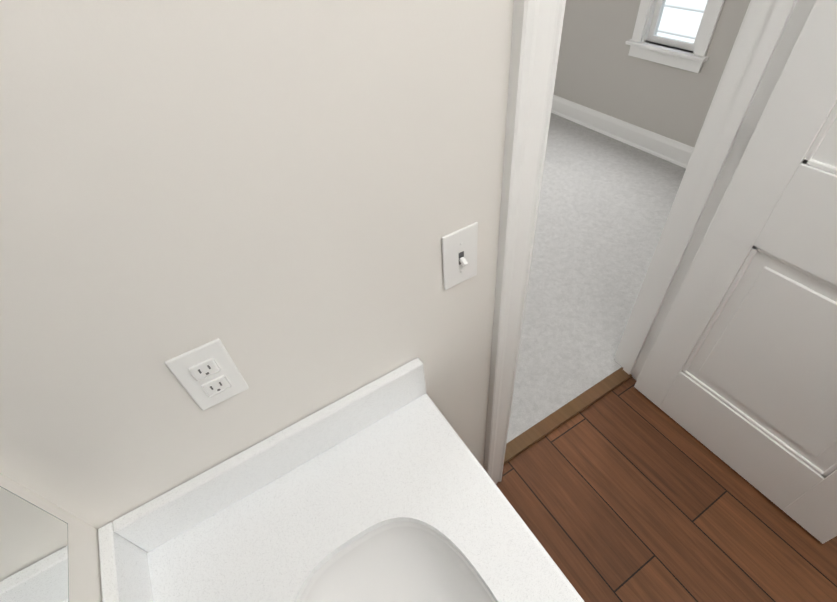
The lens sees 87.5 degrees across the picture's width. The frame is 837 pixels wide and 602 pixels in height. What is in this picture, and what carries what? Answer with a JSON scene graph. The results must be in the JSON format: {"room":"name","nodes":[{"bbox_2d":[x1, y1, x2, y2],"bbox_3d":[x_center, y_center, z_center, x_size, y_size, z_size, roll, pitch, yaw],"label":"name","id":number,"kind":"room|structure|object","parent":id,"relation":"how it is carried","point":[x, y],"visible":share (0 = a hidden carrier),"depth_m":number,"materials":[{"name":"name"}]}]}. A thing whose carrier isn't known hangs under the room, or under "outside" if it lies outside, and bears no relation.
{"room":"bathroom","nodes":[
{"label":"bathroom","id":0,"kind":"room"},
{"bbox_2d":[0,473,101,601],"bbox_3d":[-0.088,0.572,-0.263,0.128,2.700,1.850,-26,48,-19],"label":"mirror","id":1,"kind":"object","parent":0,"point":[33,553],"depth_m":0.53,"materials":[{"name":"beige mirror"}]},
{"bbox_2d":[0,0,513,528],"bbox_3d":[0.550,-0.552,0.805,4.040,2.700,0.120,-26,48,-19],"label":"wall","id":2,"kind":"structure","parent":0,"point":[280,198],"depth_m":0.51,"materials":[{"name":"white paint"}]},
{"bbox_2d":[98,521,153,601],"bbox_3d":[-0.022,0.868,0.153,0.020,0.103,1.726,-26,48,-19],"label":"backsplash","id":3,"kind":"structure","parent":2,"relation":"attached to","point":[126,576],"depth_m":0.65,"materials":[{"name":"white stone"}]},
{"bbox_2d":[165,338,248,410],"bbox_3d":[-0.287,0.105,0.604,0.070,0.115,0.008,-26,48,-19],"label":"electrical outlet","id":4,"kind":"object","parent":2,"relation":"attached to","point":[207,375],"visible":1,"depth_m":0.60,"materials":[{"name":"white plastic"}]},
{"bbox_2d":[114,358,426,553],"bbox_3d":[-0.226,0.264,0.787,0.550,0.103,0.020,-26,48,-19],"label":"backsplash","id":5,"kind":"structure","parent":2,"relation":"attached to","point":[160,520],"depth_m":0.76,"materials":[{"name":"white stone"}]},
{"bbox_2d":[442,222,477,289],"bbox_3d":[0.075,-0.070,0.735,0.070,0.114,0.020,-26,48,-19],"label":"light switch","id":6,"kind":"object","parent":2,"relation":"attached to","point":[459,249],"visible":1,"depth_m":0.73,"materials":[{"name":"white plastic"}]},
{"bbox_2d":[484,0,815,483],"bbox_3d":[0.487,-0.299,0.984,0.883,2.099,0.166,-26,48,-19],"label":"door frame","id":7,"kind":"structure","parent":2,"relation":"attached to","point":[769,32],"depth_m":1.00,"materials":[{"name":"white paint"}]},
{"bbox_2d":[634,0,836,543],"bbox_3d":[0.991,-0.172,0.857,0.134,2.001,0.692,-26,48,-19],"label":"bedroom door","id":8,"kind":"structure","parent":2,"relation":"in","point":[738,374],"depth_m":1.20,"materials":[{"name":"white paint"}]},
{"bbox_2d":[506,113,685,443],"bbox_3d":[-0.327,-0.653,2.957,4.040,0.062,3.760,-26,48,-19],"label":"floor","id":9,"kind":"structure","parent":0,"point":[605,205],"depth_m":2.35,"materials":[{"name":"grey carpet"}]},
{"bbox_2d":[553,0,750,146],"bbox_3d":[1.249,-2.419,2.619,0.120,2.700,3.580,-26,48,-19],"label":"wall","id":10,"kind":"structure","parent":0,"point":[600,69],"depth_m":2.97,"materials":[{"name":"grey paint"}]},
{"bbox_2d":[551,95,693,167],"bbox_3d":[1.293,-1.478,3.475,0.025,0.135,3.540,-26,48,-19],"label":"baseboard","id":11,"kind":"structure","parent":10,"relation":"attached to","point":[663,147],"depth_m":3.18,"materials":[{"name":"white paint"}]},
{"bbox_2d":[625,0,724,72],"bbox_3d":[1.528,-2.078,2.256,0.165,1.547,0.550,-26,48,-19],"label":"window","id":12,"kind":"structure","parent":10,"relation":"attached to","point":[647,24],"depth_m":2.70,"materials":[{"name":"white paint"}]},
{"bbox_2d":[496,367,836,601],"bbox_3d":[1.316,0.874,1.232,3.240,0.064,1.935,-26,48,-19],"label":"floor","id":13,"kind":"structure","parent":0,"point":[626,491],"depth_m":1.44,"materials":[{"name":"brown wood"}]},
{"bbox_2d":[426,394,584,601],"bbox_3d":[0.247,1.079,0.564,0.572,0.772,1.726,-26,48,-19],"label":"bathroom vanity","id":14,"kind":"object","parent":13,"relation":"on","point":[435,407],"depth_m":0.75,"materials":[{"name":"white wood"}]},
{"bbox_2d":[150,394,581,601],"bbox_3d":[0.213,0.800,0.285,0.563,0.020,1.726,-26,48,-19],"label":"countertop","id":15,"kind":"structure","parent":14,"relation":"on","point":[272,541],"depth_m":0.74,"materials":[{"name":"white stone"}]},
{"bbox_2d":[278,506,481,601],"bbox_3d":[0.013,0.583,0.635,0.313,0.157,0.476,-26,48,-19],"label":"sink","id":16,"kind":"object","parent":15,"relation":"in","point":[409,561],"depth_m":0.77,"materials":[{"name":"white ceramic"}]},
{"label":"outside","id":17,"kind":"structure","parent":0,"visible":0},
{"bbox_2d":[657,0,707,42],"bbox_3d":[3.230,-4.317,2.684,0.100,7.000,10.000,-26,48,-19],"label":"siding","id":18,"kind":"object","parent":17,"point":[671,11],"depth_m":4.86,"materials":[{"name":"white"}]}
]}

